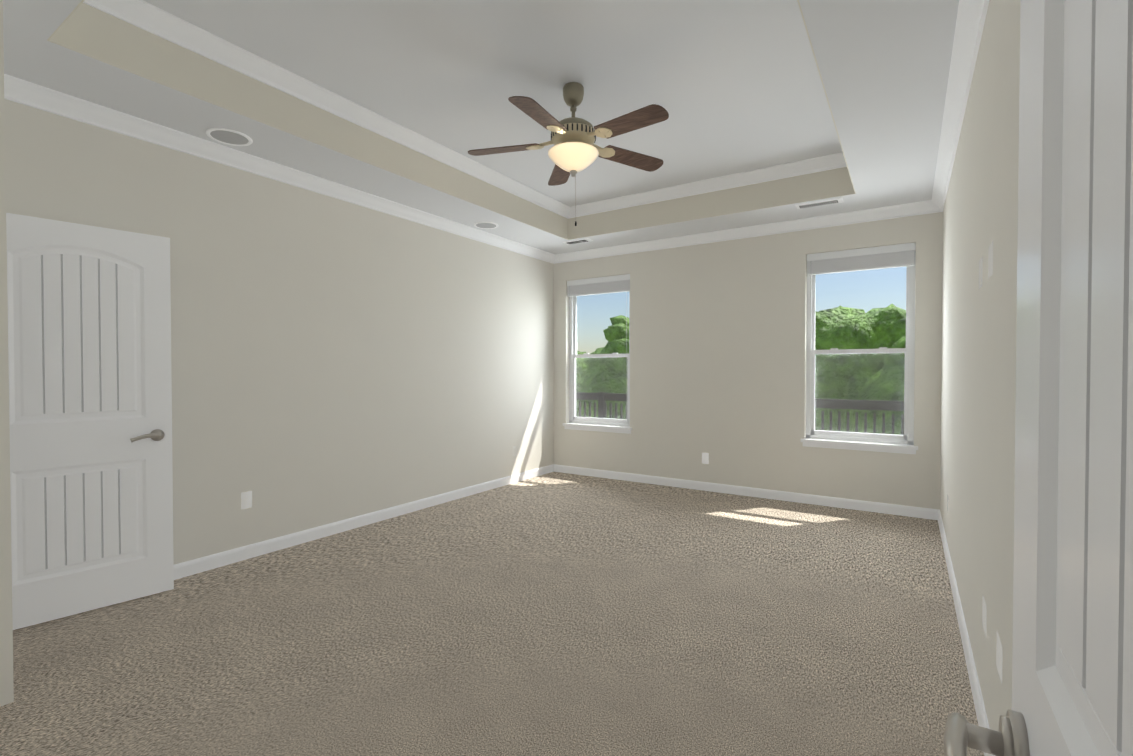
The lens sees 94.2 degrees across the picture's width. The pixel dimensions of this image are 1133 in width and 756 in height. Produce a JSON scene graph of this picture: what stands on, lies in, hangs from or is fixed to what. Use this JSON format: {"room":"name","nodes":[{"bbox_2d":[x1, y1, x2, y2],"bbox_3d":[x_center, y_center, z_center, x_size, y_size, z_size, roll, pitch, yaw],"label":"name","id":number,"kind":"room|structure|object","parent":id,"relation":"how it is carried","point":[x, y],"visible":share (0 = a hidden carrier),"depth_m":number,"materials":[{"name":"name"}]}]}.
{"room":"empty bedroom","nodes":[
{"label":"empty bedroom","id":0,"kind":"room"},
{"bbox_2d":[0,0,13,706],"bbox_3d":[-2.448,-0.102,1.646,0.115,2.720,0.960,1,1,33],"label":"wall","id":1,"kind":"structure","parent":0,"point":[6,663],"depth_m":2.00,"materials":[{"name":"beige paint"}]},
{"bbox_2d":[4,99,553,564],"bbox_3d":[-1.788,-0.365,4.298,0.150,3.170,6.135,1,1,33],"label":"wall","id":2,"kind":"structure","parent":0,"point":[334,359],"depth_m":3.92,"materials":[{"name":"beige paint"}]},
{"bbox_2d":[6,213,173,629],"bbox_3d":[-2.524,0.214,2.754,0.196,2.032,0.759,1,1,33],"label":"closet door","id":3,"kind":"structure","parent":2,"relation":"in","point":[90,383],"depth_m":2.77,"materials":[{"name":"white wood"}]},
{"bbox_2d":[241,491,251,508],"bbox_3d":[-2.180,0.830,3.583,0.010,0.114,0.070,1,1,33],"label":"electrical outlet plate","id":4,"kind":"object","parent":2,"relation":"attached to","point":[245,494],"depth_m":3.58,"materials":[{"name":"white plastic"}]},
{"bbox_2d":[4,74,555,263],"bbox_3d":[-1.484,-1.458,4.538,0.082,0.092,4.975,1,1,33],"label":"crown molding","id":5,"kind":"structure","parent":2,"relation":"attached to","point":[17,90],"depth_m":3.40,"materials":[{"name":"white wood"}]},
{"bbox_2d":[174,464,553,579],"bbox_3d":[-1.513,1.170,4.595,0.014,0.090,4.975,1,1,33],"label":"baseboard","id":6,"kind":"structure","parent":2,"relation":"attached to","point":[200,565],"depth_m":4.10,"materials":[{"name":"white wood"}]},
{"bbox_2d":[3,0,958,253],"bbox_3d":[-0.399,-1.701,2.603,4.305,0.450,7.435,1,1,33],"label":"ceiling","id":7,"kind":"structure","parent":0,"point":[884,67],"depth_m":3.07,"materials":[{"name":"white paint"}]},
{"bbox_2d":[206,128,252,145],"bbox_3d":[-2.075,-1.482,3.243,0.242,0.006,0.242,0,1,27],"label":"ceiling speaker","id":8,"kind":"object","parent":7,"relation":"attached to","point":[229,136],"depth_m":3.24},
{"bbox_2d":[83,0,570,218],"bbox_3d":[-1.090,-1.778,4.024,0.075,0.098,4.178,1,1,33],"label":"crown molding","id":9,"kind":"structure","parent":7,"relation":"attached to","point":[150,18],"depth_m":3.18,"materials":[{"name":"white wood"}]},
{"bbox_2d":[474,222,497,228],"bbox_3d":[-0.796,-1.511,5.214,0.242,0.006,0.242,0,1,27],"label":"ceiling speaker","id":10,"kind":"object","parent":7,"relation":"attached to","point":[484,225],"depth_m":5.21},
{"bbox_2d":[563,238,592,244],"bbox_3d":[0.124,-1.518,5.859,0.320,0.011,0.130,1,1,33],"label":"ceiling vent","id":11,"kind":"object","parent":7,"relation":"in","point":[585,239],"depth_m":5.83,"materials":[{"name":"white metal"}]},
{"bbox_2d":[571,154,846,217],"bbox_3d":[1.165,-1.792,5.007,2.610,0.098,0.075,1,1,33],"label":"crown molding","id":12,"kind":"structure","parent":7,"relation":"attached to","point":[828,162],"depth_m":4.87,"materials":[{"name":"white wood"}]},
{"bbox_2d":[795,197,843,208],"bbox_3d":[2.173,-1.499,4.527,0.360,0.011,0.130,1,1,33],"label":"ceiling vent","id":13,"kind":"object","parent":7,"relation":"in","point":[819,203],"depth_m":4.50,"materials":[{"name":"white metal"}]},
{"bbox_2d":[835,152,845,167],"bbox_3d":[1.181,-1.756,2.551,0.075,0.098,4.178,1,1,33],"label":"crown molding","id":14,"kind":"structure","parent":7,"relation":"attached to","point":[841,157],"depth_m":4.30,"materials":[{"name":"white wood"}]},
{"bbox_2d":[0,472,983,755],"bbox_3d":[-0.427,1.274,2.604,4.405,0.060,7.135,1,1,33],"label":"floor","id":15,"kind":"structure","parent":0,"point":[560,614],"depth_m":2.47,"materials":[{"name":"carpet"}]},
{"bbox_2d":[143,0,841,206],"bbox_3d":[0.045,-1.876,3.286,2.795,0.120,4.190,1,1,33],"label":"ceiling","id":16,"kind":"structure","parent":0,"point":[732,86],"depth_m":3.10,"materials":[{"name":"white paint"}]},
{"bbox_2d":[468,82,668,225],"bbox_3d":[0.043,-1.383,3.254,1.295,0.865,1.283,1,1,33],"label":"fan","id":17,"kind":"object","parent":16,"relation":"hanging from","point":[573,151],"visible":1,"depth_m":3.20,"materials":[{"name":"brown wood"}]},
{"bbox_2d":[553,212,942,509],"bbox_3d":[1.570,-0.385,5.657,4.305,3.170,0.200,1,1,33],"label":"wall","id":18,"kind":"structure","parent":0,"point":[718,334],"depth_m":5.39,"materials":[{"name":"beige paint"}]},
{"bbox_2d":[563,274,631,433],"bbox_3d":[0.399,-0.286,6.376,0.940,1.850,0.200,1,1,33],"label":"window","id":19,"kind":"structure","parent":18,"relation":"in","point":[601,285],"depth_m":6.42,"materials":[{"name":"white plastic"}]},
{"bbox_2d":[702,453,708,463],"bbox_3d":[1.479,0.856,5.609,0.070,0.114,0.010,1,1,33],"label":"electrical outlet plate","id":20,"kind":"object","parent":18,"relation":"attached to","point":[705,461],"depth_m":5.60,"materials":[{"name":"white plastic"}]},
{"bbox_2d":[556,201,931,262],"bbox_3d":[1.487,-1.473,5.527,3.810,0.092,0.082,1,1,33],"label":"crown molding","id":21,"kind":"structure","parent":18,"relation":"attached to","point":[916,208],"depth_m":5.24,"materials":[{"name":"white wood"}]},
{"bbox_2d":[554,464,933,519],"bbox_3d":[1.518,1.156,5.586,3.960,0.090,0.014,1,1,33],"label":"baseboard","id":22,"kind":"structure","parent":18,"relation":"attached to","point":[910,511],"depth_m":5.29,"materials":[{"name":"white wood"}]},
{"bbox_2d":[801,243,917,453],"bbox_3d":[2.702,-0.264,4.882,0.940,1.850,0.200,1,1,33],"label":"window","id":23,"kind":"structure","parent":18,"relation":"in","point":[888,256],"depth_m":4.86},
{"bbox_2d":[940,0,1020,730],"bbox_3d":[1.371,-0.325,1.534,0.150,3.170,7.335,1,1,33],"label":"wall","id":24,"kind":"structure","parent":0,"point":[978,399],"depth_m":1.93,"materials":[{"name":"beige paint"}]},
{"bbox_2d":[928,0,988,212],"bbox_3d":[1.640,-1.423,2.147,0.082,0.092,5.585,1,1,33],"label":"crown molding","id":25,"kind":"structure","parent":24,"relation":"attached to","point":[970,20],"depth_m":2.57,"materials":[{"name":"white wood"}]},
{"bbox_2d":[934,509,994,755],"bbox_3d":[1.670,1.206,2.167,0.014,0.090,5.585,1,1,33],"label":"baseboard","id":26,"kind":"structure","parent":24,"relation":"attached to","point":[980,710],"depth_m":2.37,"materials":[{"name":"white wood"}]},
{"bbox_2d":[982,595,986,635],"bbox_3d":[1.509,0.855,1.893,0.010,0.114,0.125,1,1,33],"label":"electrical outlet plate","id":27,"kind":"object","parent":24,"relation":"attached to","point":[984,607],"depth_m":1.89,"materials":[{"name":"white plastic"}]},
{"bbox_2d":[988,241,992,277],"bbox_3d":[1.477,-0.409,1.824,0.010,0.114,0.125,1,1,33],"label":"electrical outlet plate","id":28,"kind":"object","parent":24,"relation":"attached to","point":[989,264],"depth_m":1.83,"materials":[{"name":"white plastic"}]},
{"bbox_2d":[996,632,1002,682],"bbox_3d":[1.310,0.839,1.581,0.015,0.114,0.125,1,1,33],"label":"electrical outlet plate","id":29,"kind":"object","parent":24,"relation":"attached to","point":[998,653],"depth_m":1.58,"materials":[{"name":"white plastic"}]},
{"label":"outside","id":30,"kind":"structure","parent":0,"visible":0},
{"bbox_3d":[31.015,3.532,54.779,160.000,0.100,114.165,1,1,33],"label":"ground","id":31,"kind":"structure","parent":30,"visible":0},
{"bbox_2d":[576,392,903,434],"bbox_3d":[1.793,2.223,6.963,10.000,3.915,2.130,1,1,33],"label":"railing","id":32,"kind":"object","parent":31,"relation":"on","point":[826,406],"depth_m":6.92,"materials":[{"name":"black metal"}]},
{"bbox_2d":[576,304,905,434],"bbox_3d":[5.542,0.707,33.757,47.282,6.707,31.870,1,1,33],"label":"trees","id":33,"kind":"object","parent":31,"relation":"on","point":[887,326],"depth_m":16.45,"materials":[{"name":"green plant"}]},
{"bbox_3d":[-0.725,-0.082,0.289,2.008,2.720,0.140,1,1,33],"label":"wall","id":34,"kind":"structure","parent":0,"visible":0},
{"bbox_2d":[944,0,1132,755],"bbox_3d":[0.286,0.251,0.236,0.164,2.032,0.763,1,1,33],"label":"entry door","id":35,"kind":"structure","parent":34,"relation":"in","point":[1072,672],"depth_m":0.39,"materials":[{"name":"white wood"}]}
]}

